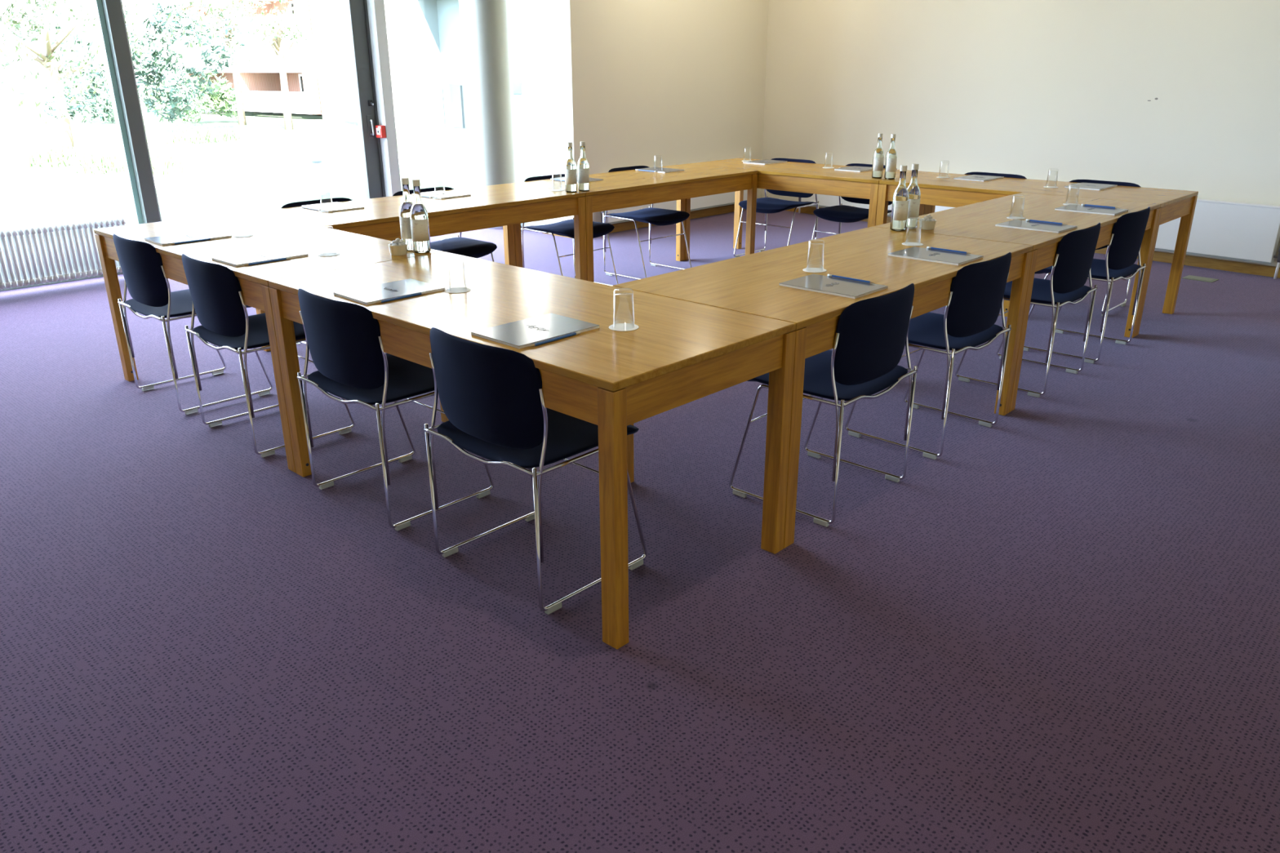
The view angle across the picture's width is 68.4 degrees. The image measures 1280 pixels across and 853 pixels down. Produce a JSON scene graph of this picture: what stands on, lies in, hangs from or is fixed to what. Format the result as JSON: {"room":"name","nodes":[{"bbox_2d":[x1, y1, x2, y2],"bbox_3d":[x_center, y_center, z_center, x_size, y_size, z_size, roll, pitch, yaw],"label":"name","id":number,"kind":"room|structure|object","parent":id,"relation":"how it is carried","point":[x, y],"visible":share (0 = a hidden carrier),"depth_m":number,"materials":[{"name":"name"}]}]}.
{"room":"conference room","nodes":[
{"label":"conference room","id":0,"kind":"room"},
{"bbox_2d":[0,209,1279,852],"bbox_3d":[0.019,-0.034,4.289,10.100,0.120,12.300,18,28,40],"label":"floor","id":1,"kind":"structure","parent":0,"point":[1059,631],"depth_m":2.64,"materials":[{"name":"carpet"}]},
{"bbox_2d":[0,215,125,289],"bbox_3d":[-4.617,-0.983,6.027,0.139,0.448,2.665,18,28,40],"label":"radiator","id":2,"kind":"object","parent":1,"relation":"on","point":[40,253],"visible":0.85,"depth_m":6.51,"materials":[{"name":"white"}]},
{"bbox_2d":[113,233,272,414],"bbox_3d":[-2.066,-0.518,4.344,0.503,0.759,0.477,18,27,40],"label":"chair","id":3,"kind":"object","parent":1,"relation":"on","point":[145,280],"visible":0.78,"depth_m":4.10,"materials":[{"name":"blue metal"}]},
{"bbox_2d":[182,253,355,457],"bbox_3d":[-1.536,-0.344,3.880,0.503,0.759,0.477,19,28,40],"label":"chair","id":4,"kind":"object","parent":1,"relation":"on","point":[219,305],"visible":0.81,"depth_m":3.64,"materials":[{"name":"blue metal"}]},
{"bbox_2d":[93,211,448,472],"bbox_3d":[-1.676,-0.473,4.250,1.709,0.740,0.757,18,28,40],"label":"meeting table","id":5,"kind":"object","parent":1,"relation":"on","point":[268,232],"visible":0.62,"depth_m":4.00,"materials":[{"name":"brown wood"}]},
{"bbox_2d":[144,230,231,245],"bbox_3d":[-1.989,-0.833,4.145,0.210,0.009,0.296,19,28,41],"label":"notepad","id":6,"kind":"object","parent":5,"relation":"on","point":[167,239],"visible":1,"depth_m":4.13,"materials":[{"name":"grey"}]},
{"bbox_2d":[171,237,214,244],"bbox_3d":[-1.928,-0.798,4.053,0.008,0.008,0.190,17,27,38],"label":"pencil","id":7,"kind":"object","parent":5,"relation":"on","point":[211,238],"visible":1,"depth_m":4.05,"materials":[{"name":"blue"}]},
{"bbox_2d":[233,234,253,237],"bbox_3d":[-1.771,-0.853,4.205,0.087,0.002,0.087,18,28,40],"label":"coaster","id":8,"kind":"object","parent":5,"relation":"on","point":[238,235],"visible":1,"depth_m":4.21,"materials":[{"name":"white paper"}]},
{"bbox_2d":[211,247,308,266],"bbox_3d":[-1.498,-0.671,3.715,0.210,0.009,0.296,18,27,39],"label":"notepad","id":9,"kind":"object","parent":5,"relation":"on","point":[237,260],"visible":1,"depth_m":3.69,"materials":[{"name":"grey"}]},
{"bbox_2d":[244,257,290,265],"bbox_3d":[-1.433,-0.634,3.620,0.008,0.008,0.190,17,27,38],"label":"pencil","id":10,"kind":"object","parent":5,"relation":"on","point":[287,258],"visible":1,"depth_m":3.62,"materials":[{"name":"blue"}]},
{"bbox_2d":[317,252,340,256],"bbox_3d":[-1.246,-0.689,3.771,0.087,0.002,0.087,18,28,40],"label":"coaster","id":11,"kind":"object","parent":5,"relation":"on","point":[326,254],"visible":0.98,"depth_m":3.77,"materials":[{"name":"white paper"}]},
{"bbox_2d":[318,226,337,255],"bbox_3d":[-1.247,-0.741,3.751,0.063,0.108,0.063,18,28,40],"label":"water glass","id":12,"kind":"object","parent":11,"relation":"on","point":[323,226],"visible":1,"depth_m":3.75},
{"bbox_2d":[387,242,408,255],"bbox_3d":[-0.968,-0.710,3.768,0.078,0.040,0.078,18,28,40],"label":"bowl","id":13,"kind":"object","parent":5,"relation":"on","point":[394,250],"visible":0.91,"depth_m":3.74,"materials":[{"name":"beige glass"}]},
{"bbox_2d":[399,177,413,250],"bbox_3d":[-0.943,-0.864,3.826,0.071,0.286,0.072,-2,21,-4],"label":"water bottle","id":14,"kind":"object","parent":5,"relation":"on","point":[406,203],"visible":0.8,"depth_m":3.80,"materials":[{"name":"clear glass"}]},
{"bbox_2d":[409,178,431,253],"bbox_3d":[-0.885,-0.843,3.769,0.071,0.286,0.072,-2,21,-4],"label":"water bottle","id":15,"kind":"object","parent":5,"relation":"on","point":[419,218],"visible":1,"depth_m":3.75,"materials":[{"name":"clear glass"}]},
{"bbox_2d":[281,197,352,344],"bbox_3d":[-1.635,-0.846,5.202,0.477,0.759,0.503,18,27,39],"label":"chair","id":16,"kind":"object","parent":1,"relation":"on","point":[335,199],"visible":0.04,"depth_m":5.21,"materials":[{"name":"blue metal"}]},
{"bbox_2d":[344,0,386,199],"bbox_3d":[-2.374,-3.158,8.064,0.133,3.050,0.159,18,28,40],"label":"door","id":17,"kind":"structure","parent":1,"relation":"on","point":[357,12],"depth_m":8.16,"materials":[{"name":"grey"}]},
{"bbox_2d":[366,0,401,196],"bbox_3d":[-2.225,-3.164,8.078,0.110,3.050,0.100,18,28,40],"label":"door frame","id":18,"kind":"structure","parent":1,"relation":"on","point":[375,8],"depth_m":8.14,"materials":[{"name":"grey"}]},
{"bbox_2d":[374,124,386,137],"bbox_3d":[-2.273,-2.584,8.241,0.100,0.104,0.048,18,28,40],"label":"fire alarm","id":19,"kind":"object","parent":18,"relation":"attached to","point":[380,132],"visible":1,"depth_m":8.22,"materials":[{"name":"red plastic"}]},
{"bbox_2d":[297,288,493,530],"bbox_3d":[-0.856,-0.119,3.283,0.503,0.759,0.477,18,27,39],"label":"chair","id":20,"kind":"object","parent":1,"relation":"on","point":[344,343],"visible":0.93,"depth_m":3.06,"materials":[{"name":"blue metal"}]},
{"bbox_2d":[250,183,586,280],"bbox_3d":[-1.183,-0.917,5.411,0.729,0.740,1.726,18,28,40],"label":"meeting table","id":21,"kind":"object","parent":1,"relation":"on","point":[504,205],"visible":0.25,"depth_m":5.23,"materials":[{"name":"brown wood"}]},
{"bbox_2d":[301,201,364,212],"bbox_3d":[-1.649,-1.179,5.053,0.296,0.009,0.210,19,28,41],"label":"notepad","id":22,"kind":"object","parent":21,"relation":"on","point":[337,206],"visible":0.99,"depth_m":5.02,"materials":[{"name":"grey"}]},
{"bbox_2d":[412,190,471,199],"bbox_3d":[-1.168,-1.364,5.532,0.296,0.009,0.210,18,28,40],"label":"notepad","id":23,"kind":"object","parent":21,"relation":"on","point":[440,194],"visible":0.88,"depth_m":5.50,"materials":[{"name":"grey"}]},
{"bbox_2d":[564,142,577,192],"bbox_3d":[-0.414,-1.547,5.616,0.071,0.286,0.072,-2,21,-4],"label":"water bottle","id":24,"kind":"object","parent":21,"relation":"on","point":[571,176],"visible":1,"depth_m":5.60,"materials":[{"name":"clear glass"}]},
{"bbox_2d":[392,186,497,262],"bbox_3d":[-1.161,-1.028,5.673,0.477,0.759,0.503,19,28,40],"label":"chair","id":25,"kind":"object","parent":1,"relation":"on","point":[474,248],"visible":0.28,"depth_m":5.64,"materials":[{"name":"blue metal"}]},
{"bbox_2d":[471,0,517,229],"bbox_3d":[-1.348,-3.382,8.644,0.380,3.050,0.380,18,28,40],"label":"round column","id":26,"kind":"structure","parent":1,"relation":"on","point":[491,18],"depth_m":8.62,"materials":[{"name":"grey paint"}]},
{"bbox_2d":[268,251,795,649],"bbox_3d":[-0.427,-0.061,3.155,1.709,0.740,0.757,18,28,40],"label":"meeting table","id":27,"kind":"object","parent":1,"relation":"on","point":[680,353],"visible":0.89,"depth_m":2.76,"materials":[{"name":"brown wood"}]},
{"bbox_2d":[333,278,444,304],"bbox_3d":[-0.833,-0.452,3.131,0.210,0.009,0.296,19,28,41],"label":"notepad","id":28,"kind":"object","parent":27,"relation":"on","point":[368,295],"visible":1,"depth_m":3.12,"materials":[{"name":"grey"}]},
{"bbox_2d":[376,291,426,302],"bbox_3d":[-0.771,-0.416,3.040,0.008,0.008,0.190,17,27,38],"label":"pencil","id":29,"kind":"object","parent":27,"relation":"on","point":[424,292],"visible":1,"depth_m":3.04,"materials":[{"name":"blue"}]},
{"bbox_2d":[444,287,471,293],"bbox_3d":[-0.611,-0.456,3.152,0.087,0.002,0.087,18,28,40],"label":"coaster","id":30,"kind":"object","parent":27,"relation":"on","point":[455,290],"visible":0.98,"depth_m":3.15,"materials":[{"name":"white paper"}]},
{"bbox_2d":[446,256,466,291],"bbox_3d":[-0.611,-0.508,3.133,0.063,0.108,0.063,18,28,40],"label":"water glass","id":31,"kind":"object","parent":30,"relation":"on","point":[448,279],"visible":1,"depth_m":3.14,"materials":[{"name":"glass"}]},
{"bbox_2d":[471,312,599,348],"bbox_3d":[-0.294,-0.274,2.659,0.210,0.009,0.296,19,28,40],"label":"notepad","id":32,"kind":"object","parent":27,"relation":"on","point":[523,333],"visible":1,"depth_m":2.64,"materials":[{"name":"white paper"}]},
{"bbox_2d":[528,331,581,346],"bbox_3d":[-0.231,-0.238,2.566,0.008,0.008,0.190,17,27,38],"label":"pencil","id":33,"kind":"object","parent":27,"relation":"on","point":[576,332],"visible":1,"depth_m":2.56,"materials":[{"name":"blue"}]},
{"bbox_2d":[608,323,639,331],"bbox_3d":[-0.046,-0.284,2.695,0.087,0.002,0.087,18,28,40],"label":"coaster","id":34,"kind":"object","parent":27,"relation":"on","point":[619,326],"visible":0.96,"depth_m":2.69,"materials":[{"name":"white paper"}]},
{"bbox_2d":[613,288,635,328],"bbox_3d":[-0.047,-0.336,2.675,0.063,0.108,0.063,18,28,40],"label":"water glass","id":35,"kind":"object","parent":34,"relation":"on","point":[614,295],"visible":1,"depth_m":2.68,"materials":[{"name":"glass"}]},
{"bbox_2d":[423,327,647,614],"bbox_3d":[-0.306,0.062,2.801,0.503,0.759,0.477,18,28,40],"label":"chair","id":36,"kind":"object","parent":1,"relation":"on","point":[491,397],"visible":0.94,"depth_m":2.57,"materials":[{"name":"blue fabric"}]},
{"bbox_2d":[520,173,617,285],"bbox_3d":[-0.474,-1.291,6.359,0.477,0.759,0.503,18,27,39],"label":"chair","id":37,"kind":"object","parent":1,"relation":"on","point":[563,228],"visible":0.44,"depth_m":6.30,"materials":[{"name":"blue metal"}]},
{"bbox_2d":[508,164,757,282],"bbox_3d":[-0.001,-1.370,6.589,0.729,0.740,1.726,18,28,40],"label":"meeting table","id":38,"kind":"object","parent":1,"relation":"on","point":[629,188],"visible":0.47,"depth_m":6.30,"materials":[{"name":"brown wood"}]},
{"bbox_2d":[550,176,603,182],"bbox_3d":[-0.422,-1.650,6.276,0.296,0.009,0.210,19,28,41],"label":"notepad","id":39,"kind":"object","parent":38,"relation":"on","point":[557,178],"visible":0.19,"depth_m":6.24,"materials":[{"name":"grey"}]},
{"bbox_2d":[577,141,589,191],"bbox_3d":[-0.342,-1.567,5.668,0.071,0.286,0.072,-1,21,-1],"label":"water bottle","id":40,"kind":"object","parent":38,"relation":"on","point":[583,166],"visible":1,"depth_m":5.65,"materials":[{"name":"clear glass"}]},
{"bbox_2d":[635,166,684,173],"bbox_3d":[0.145,-1.867,6.842,0.296,0.009,0.210,19,28,41],"label":"notepad","id":41,"kind":"object","parent":38,"relation":"on","point":[663,170],"visible":1,"depth_m":6.83,"materials":[{"name":"grey"}]},
{"bbox_2d":[602,165,691,279],"bbox_3d":[0.062,-1.496,6.893,0.477,0.759,0.503,19,28,41],"label":"chair","id":42,"kind":"object","parent":1,"relation":"on","point":[656,216],"visible":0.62,"depth_m":6.84,"materials":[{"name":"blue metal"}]},
{"bbox_2d":[733,157,818,257],"bbox_3d":[1.079,-1.709,7.443,0.503,0.759,0.477,18,27,39],"label":"chair","id":43,"kind":"object","parent":1,"relation":"on","point":[766,205],"visible":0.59,"depth_m":7.42,"materials":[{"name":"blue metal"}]},
{"bbox_2d":[684,157,930,260],"bbox_3d":[1.197,-1.574,7.114,1.709,0.740,0.729,18,28,40],"label":"meeting table","id":44,"kind":"object","parent":1,"relation":"on","point":[793,176],"visible":0.42,"depth_m":6.69,"materials":[{"name":"brown wood"}]},
{"bbox_2d":[742,159,786,164],"bbox_3d":[0.984,-2.078,7.389,0.210,0.009,0.296,18,28,40],"label":"notepad","id":45,"kind":"object","parent":44,"relation":"on","point":[764,162],"visible":1,"depth_m":7.34,"materials":[{"name":"grey"}]},
{"bbox_2d":[834,165,872,172],"bbox_3d":[1.586,-1.880,6.862,0.210,0.009,0.296,17,27,39],"label":"notepad","id":46,"kind":"object","parent":44,"relation":"on","point":[855,168],"visible":0.99,"depth_m":6.83,"materials":[{"name":"grey"}]},
{"bbox_2d":[871,133,884,178],"bbox_3d":[1.593,-1.806,6.277,0.071,0.286,0.072,-2,21,-4],"label":"water bottle","id":47,"kind":"object","parent":44,"relation":"on","point":[878,154],"visible":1,"depth_m":6.26,"materials":[{"name":"clear glass"}]},
{"bbox_2d":[613,226,1033,548],"bbox_3d":[0.771,-0.272,3.698,0.757,0.740,1.726,18,28,40],"label":"meeting table","id":48,"kind":"object","parent":1,"relation":"on","point":[748,283],"visible":0.57,"depth_m":3.38,"materials":[{"name":"brown wood"}]},
{"bbox_2d":[802,267,826,272],"bbox_3d":[0.640,-0.573,3.446,0.087,0.002,0.087,18,28,40],"label":"coaster","id":49,"kind":"object","parent":48,"relation":"on","point":[809,269],"visible":0.98,"depth_m":3.43,"materials":[{"name":"white paper"}]},
{"bbox_2d":[805,239,824,270],"bbox_3d":[0.639,-0.624,3.426,0.063,0.108,0.063,18,28,40],"label":"water glass","id":50,"kind":"object","parent":49,"relation":"on","point":[806,268],"visible":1,"depth_m":3.42,"materials":[{"name":"glass"}]},
{"bbox_2d":[778,273,888,298],"bbox_3d":[0.653,-0.477,3.185,0.296,0.009,0.210,18,28,40],"label":"notepad","id":51,"kind":"object","parent":48,"relation":"on","point":[843,287],"visible":1,"depth_m":3.16,"materials":[{"name":"grey"}]},
{"bbox_2d":[826,273,875,283],"bbox_3d":[0.728,-0.509,3.247,0.190,0.008,0.008,19,28,41],"label":"pencil","id":52,"kind":"object","parent":51,"relation":"on","point":[828,275],"visible":1,"depth_m":3.25,"materials":[{"name":"blue"}]},
{"bbox_2d":[889,164,909,231],"bbox_3d":[1.176,-1.030,4.242,0.071,0.286,0.072,-5,21,-12],"label":"water bottle","id":53,"kind":"object","parent":48,"relation":"on","point":[900,208],"visible":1,"depth_m":4.22,"materials":[{"name":"clear glass"}]},
{"bbox_2d":[902,242,923,245],"bbox_3d":[1.143,-0.766,3.948,0.087,0.002,0.087,18,28,40],"label":"coaster","id":54,"kind":"object","parent":48,"relation":"on","point":[903,243],"visible":1,"depth_m":3.93,"materials":[{"name":"white paper"}]},
{"bbox_2d":[904,217,921,244],"bbox_3d":[1.143,-0.817,3.928,0.063,0.108,0.063,18,28,40],"label":"water glass","id":55,"kind":"object","parent":54,"relation":"on","point":[908,217],"visible":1,"depth_m":3.93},
{"bbox_2d":[888,246,983,265],"bbox_3d":[1.156,-0.670,3.686,0.296,0.009,0.210,19,28,40],"label":"notepad","id":56,"kind":"object","parent":48,"relation":"on","point":[914,252],"visible":1,"depth_m":3.66,"materials":[{"name":"grey"}]},
{"bbox_2d":[926,246,971,253],"bbox_3d":[1.230,-0.702,3.747,0.190,0.008,0.008,19,28,41],"label":"pencil","id":57,"kind":"object","parent":56,"relation":"on","point":[928,247],"visible":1,"depth_m":3.75,"materials":[{"name":"blue"}]},
{"bbox_2d":[728,283,917,527],"bbox_3d":[0.644,-0.132,3.302,0.477,0.759,0.503,18,27,39],"label":"chair","id":58,"kind":"object","parent":1,"relation":"on","point":[872,335],"visible":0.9,"depth_m":3.08,"materials":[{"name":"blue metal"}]},
{"bbox_2d":[812,163,892,239],"bbox_3d":[1.586,-1.542,6.998,0.503,0.759,0.477,19,28,40],"label":"chair","id":59,"kind":"object","parent":1,"relation":"on","point":[840,213],"visible":0.3,"depth_m":6.95,"materials":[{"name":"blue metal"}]},
{"bbox_2d":[844,252,1011,459],"bbox_3d":[1.181,-0.337,3.837,0.477,0.759,0.503,19,28,40],"label":"chair","id":60,"kind":"object","parent":1,"relation":"on","point":[977,290],"visible":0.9,"depth_m":3.61,"materials":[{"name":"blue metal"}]},
{"bbox_2d":[964,171,1026,178],"bbox_3d":[2.283,-1.312,6.388,0.503,0.759,0.477,18,27,39],"label":"chair","id":61,"kind":"object","parent":1,"relation":"on","point":[1011,175],"visible":0.03,"depth_m":6.41,"materials":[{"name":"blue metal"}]},
{"bbox_2d":[872,192,1160,412],"bbox_3d":[1.953,-0.725,4.876,0.757,0.740,1.726,18,28,40],"label":"meeting table","id":62,"kind":"object","parent":1,"relation":"on","point":[978,220],"visible":0.55,"depth_m":4.63,"materials":[{"name":"brown wood"}]},
{"bbox_2d":[906,163,920,228],"bbox_3d":[1.245,-1.052,4.299,0.071,0.286,0.072,-6,22,-14],"label":"water bottle","id":63,"kind":"object","parent":62,"relation":"on","point":[913,189],"visible":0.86,"depth_m":4.28,"materials":[{"name":"clear glass"}]},
{"bbox_2d":[919,218,936,230],"bbox_3d":[1.318,-0.927,4.318,0.078,0.040,0.078,18,28,40],"label":"bowl","id":64,"kind":"object","parent":62,"relation":"on","point":[927,225],"visible":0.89,"depth_m":4.29,"materials":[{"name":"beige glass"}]},
{"bbox_2d":[1006,216,1025,219],"bbox_3d":[1.846,-1.024,4.621,0.087,0.002,0.087,18,28,40],"label":"coaster","id":65,"kind":"object","parent":62,"relation":"on","point":[1011,217],"visible":1,"depth_m":4.60,"materials":[{"name":"white paper"}]},
{"bbox_2d":[1008,195,1025,217],"bbox_3d":[1.846,-1.076,4.602,0.063,0.108,0.063,18,28,40],"label":"water glass","id":66,"kind":"object","parent":65,"relation":"on","point":[1022,195],"visible":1,"depth_m":4.60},
{"bbox_2d":[995,219,1077,233],"bbox_3d":[1.837,-0.931,4.365,0.296,0.009,0.210,19,28,41],"label":"notepad","id":67,"kind":"object","parent":62,"relation":"on","point":[1016,224],"visible":1,"depth_m":4.34,"materials":[{"name":"grey"}]},
{"bbox_2d":[1026,218,1066,224],"bbox_3d":[1.909,-0.961,4.423,0.190,0.008,0.008,19,28,41],"label":"pencil","id":68,"kind":"object","parent":67,"relation":"on","point":[1027,220],"visible":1,"depth_m":4.42,"materials":[{"name":"blue"}]},
{"bbox_2d":[1054,204,1128,215],"bbox_3d":[2.330,-1.119,4.856,0.296,0.009,0.210,18,28,40],"label":"notepad","id":69,"kind":"object","parent":62,"relation":"on","point":[1077,208],"visible":1,"depth_m":4.83,"materials":[{"name":"grey"}]},
{"bbox_2d":[1081,204,1118,208],"bbox_3d":[2.404,-1.151,4.918,0.190,0.008,0.008,19,28,41],"label":"pencil","id":70,"kind":"object","parent":69,"relation":"on","point":[1082,204],"visible":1,"depth_m":4.92,"materials":[{"name":"blue"}]},
{"bbox_2d":[955,222,1100,397],"bbox_3d":[1.869,-0.601,4.523,0.477,0.759,0.503,18,27,39],"label":"chair","id":71,"kind":"object","parent":1,"relation":"on","point":[1071,268],"visible":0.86,"depth_m":4.29,"materials":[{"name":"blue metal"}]},
{"bbox_2d":[875,172,1198,335],"bbox_3d":[2.447,-1.162,6.019,1.709,0.740,0.729,18,28,40],"label":"meeting table","id":72,"kind":"object","parent":1,"relation":"on","point":[950,192],"visible":0.57,"depth_m":5.76,"materials":[{"name":"brown wood"}]},
{"bbox_2d":[884,133,897,179],"bbox_3d":[1.662,-1.783,6.216,0.071,0.286,0.072,-3,21,-6],"label":"water bottle","id":73,"kind":"object","parent":72,"relation":"on","point":[891,154],"visible":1,"depth_m":6.20,"materials":[{"name":"clear glass"}]},
{"bbox_2d":[953,174,1004,181],"bbox_3d":[2.260,-1.658,6.272,0.210,0.009,0.296,19,28,41],"label":"notepad","id":74,"kind":"object","parent":72,"relation":"on","point":[972,177],"visible":1,"depth_m":6.25,"materials":[{"name":"grey"}]},
{"bbox_2d":[1064,182,1117,190],"bbox_3d":[2.786,-1.484,5.811,0.210,0.009,0.296,19,28,41],"label":"notepad","id":75,"kind":"object","parent":72,"relation":"on","point":[1094,186],"visible":1,"depth_m":5.77,"materials":[{"name":"grey"}]},
{"bbox_2d":[1023,206,1150,363],"bbox_3d":[2.366,-0.791,5.018,0.477,0.759,0.503,18,28,40],"label":"chair","id":76,"kind":"object","parent":1,"relation":"on","point":[1122,251],"visible":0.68,"depth_m":4.77,"materials":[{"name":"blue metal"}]},
{"bbox_2d":[1068,179,1140,315],"bbox_3d":[2.799,-1.142,5.936,0.503,0.759,0.477,18,28,40],"label":"chair","id":77,"kind":"object","parent":1,"relation":"on","point":[1122,184],"visible":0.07,"depth_m":5.95,"materials":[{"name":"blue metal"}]},
{"bbox_2d":[1182,275,1218,282],"bbox_3d":[4.040,-1.067,6.785,0.140,0.006,0.200,-18,27,-39],"label":"box","id":78,"kind":"object","parent":1,"relation":"on","point":[1188,277],"visible":1,"depth_m":6.76,"materials":[{"name":"grey"}]},
{"bbox_2d":[534,0,768,224],"bbox_3d":[0.369,-3.603,9.207,0.440,3.050,3.250,18,28,40],"label":"wall","id":79,"kind":"structure","parent":0,"point":[682,82],"depth_m":8.70,"materials":[{"name":"paint"}]},
{"bbox_2d":[520,220,543,230],"bbox_3d":[-1.197,-3.373,8.617,0.980,3.050,0.115,18,28,40],"label":"window","id":80,"kind":"structure","parent":79,"relation":"in","point":[540,222],"depth_m":8.92,"materials":[{"name":"grey"}]},
{"bbox_2d":[600,189,747,223],"bbox_3d":[0.433,-2.286,9.322,0.078,0.505,2.304,18,28,40],"label":"panel radiator","id":81,"kind":"object","parent":79,"relation":"attached to","point":[726,198],"visible":0.24,"depth_m":9.43,"materials":[{"name":"white"}]},
{"bbox_2d":[608,204,745,233],"bbox_3d":[0.377,-2.095,9.425,0.018,0.075,2.772,18,28,40],"label":"baseboard","id":82,"kind":"structure","parent":79,"relation":"attached to","point":[628,225],"depth_m":9.60,"materials":[{"name":"brown wood"}]},
{"bbox_2d":[760,0,1279,266],"bbox_3d":[4.152,-2.769,6.978,0.250,3.050,9.000,-17,27,-38],"label":"wall","id":83,"kind":"structure","parent":0,"point":[1026,88],"depth_m":7.81,"materials":[{"name":"paint"}]},
{"bbox_2d":[785,206,1279,278],"bbox_3d":[2.999,-1.778,8.568,0.018,0.075,5.170,-17,27,-38],"label":"baseboard","id":84,"kind":"structure","parent":83,"relation":"attached to","point":[1191,260],"depth_m":7.12,"materials":[{"name":"brown wood"}]},
{"bbox_2d":[798,193,1279,279],"bbox_3d":[3.129,-1.893,8.263,0.080,0.505,4.470,-17,27,-38],"label":"panel radiator","id":85,"kind":"object","parent":83,"relation":"attached to","point":[1224,229],"visible":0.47,"depth_m":6.92,"materials":[{"name":"white"}]},
{"bbox_2d":[1196,198,1279,208],"bbox_3d":[3.128,-2.124,8.175,0.078,0.010,4.358,-17,27,-38],"label":"grille","id":86,"kind":"object","parent":85,"relation":"attached to","point":[1226,204],"depth_m":6.87,"materials":[{"name":"white metal"}]},
{"bbox_3d":[-6.546,-1.584,3.968,0.180,3.050,3.300,18,28,40],"label":"wall window","id":87,"kind":"structure","parent":0,"visible":0},
{"bbox_2d":[0,0,161,291],"bbox_3d":[-4.535,-2.336,5.926,0.150,3.050,2.512,18,28,40],"label":"window","id":88,"kind":"structure","parent":87,"relation":"attached to","point":[118,273],"depth_m":6.81,"materials":[{"name":"grey"}]},
{"label":"outside","id":89,"kind":"structure","parent":0,"visible":0},
{"bbox_2d":[0,84,541,229],"bbox_3d":[-39.355,-17.032,49.805,113.600,0.250,140.000,18,28,40],"label":"lawn","id":90,"kind":"structure","parent":89,"point":[312,137],"depth_m":17.20,"materials":[{"name":"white plant"}]},
{"bbox_2d":[13,142,93,168],"bbox_3d":[-10.013,-4.641,16.070,0.988,0.380,1.035,-1,21,-1],"label":"clump","id":91,"kind":"object","parent":90,"relation":"on","point":[56,157],"visible":0.95,"depth_m":15.94,"materials":[{"name":"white plant"}]},
{"bbox_2d":[66,146,124,176],"bbox_3d":[-8.591,-4.272,15.090,0.814,0.379,1.160,18,28,40],"label":"clump","id":92,"kind":"object","parent":90,"relation":"on","point":[106,162],"visible":0.94,"depth_m":14.92,"materials":[{"name":"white plant"}]},
{"bbox_2d":[42,58,158,123],"bbox_3d":[-17.364,-10.670,29.633,3.902,2.088,3.049,10,23,24],"label":"evergreen shrub","id":93,"kind":"object","parent":90,"relation":"on","point":[104,102],"visible":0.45,"depth_m":29.14,"materials":[{"name":"green plant"}]},
{"bbox_2d":[0,0,259,150],"bbox_3d":[-11.183,-7.593,18.561,6.392,4.146,5.529,-15,25,-33],"label":"blossom tree","id":94,"kind":"object","parent":90,"relation":"on","point":[48,61],"visible":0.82,"depth_m":18.62,"materials":[{"name":"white plant"}]},
{"bbox_2d":[53,0,253,124],"bbox_3d":[-12.255,-9.372,24.096,4.768,3.156,2.558,1,21,2],"label":"tree","id":95,"kind":"object","parent":90,"relation":"on","point":[174,95],"visible":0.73,"depth_m":23.97,"materials":[{"name":"green plant"}]},
{"bbox_2d":[149,147,195,175],"bbox_3d":[-7.502,-4.131,14.708,0.648,0.379,0.792,8,22,21],"label":"clump","id":96,"kind":"object","parent":90,"relation":"on","point":[165,163],"visible":0.84,"depth_m":14.67,"materials":[{"name":"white plant"}]},
{"bbox_2d":[140,66,245,122],"bbox_3d":[-13.571,-10.227,29.068,3.056,1.633,2.682,18,28,40],"label":"evergreen shrub","id":97,"kind":"object","parent":90,"relation":"on","point":[221,93],"visible":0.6,"depth_m":28.71,"materials":[{"name":"green plant"}]},
{"bbox_2d":[144,123,249,146],"bbox_3d":[-10.169,-6.592,21.200,1.753,0.379,2.282,18,28,40],"label":"clump","id":98,"kind":"object","parent":90,"relation":"on","point":[193,136],"visible":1,"depth_m":21.09,"materials":[{"name":"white plant"}]},
{"bbox_2d":[186,0,256,124],"bbox_3d":[-11.976,-11.018,27.413,2.228,4.255,4.260,-12,24,-28],"label":"birch tree","id":99,"kind":"object","parent":90,"relation":"on","point":[238,94],"visible":0.46,"depth_m":27.27,"materials":[{"name":"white plant"}]},
{"bbox_2d":[161,0,322,114],"bbox_3d":[-11.274,-17.292,35.171,9.744,10.350,9.800,16,26,37],"label":"apartment building","id":100,"kind":"structure","parent":90,"relation":"on","point":[260,84],"depth_m":32.13,"materials":[{"name":"brick"}]},
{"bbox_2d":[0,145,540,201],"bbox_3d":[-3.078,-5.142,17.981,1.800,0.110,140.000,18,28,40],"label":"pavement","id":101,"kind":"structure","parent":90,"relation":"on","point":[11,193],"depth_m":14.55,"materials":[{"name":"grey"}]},
{"bbox_2d":[230,0,311,129],"bbox_3d":[-9.907,-9.939,25.460,2.088,3.615,1.888,18,28,40],"label":"birch tree","id":102,"kind":"object","parent":90,"relation":"on","point":[276,31],"visible":0.96,"depth_m":25.07,"materials":[{"name":"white plant"}]},
{"bbox_2d":[311,160,324,195],"bbox_3d":[-4.204,-3.262,12.306,0.130,0.440,0.130,18,28,40],"label":"bollard light","id":103,"kind":"object","parent":90,"relation":"on","point":[317,164],"visible":0.97,"depth_m":12.27,"materials":[{"name":"white concrete"}]},
{"bbox_2d":[308,0,357,122],"bbox_3d":[-6.226,-15.063,30.319,8.000,9.700,4.021,-19,28,-41],"label":"stair tower","id":104,"kind":"structure","parent":90,"relation":"on","point":[328,17],"depth_m":29.41,"materials":[{"name":"white concrete"}]},
{"bbox_2d":[384,0,540,140],"bbox_3d":[-1.065,-11.180,23.440,11.094,7.300,7.350,17,27,39],"label":"brick wing","id":105,"kind":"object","parent":90,"relation":"on","point":[430,42],"visible":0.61,"depth_m":23.50,"materials":[{"name":"white concrete"}]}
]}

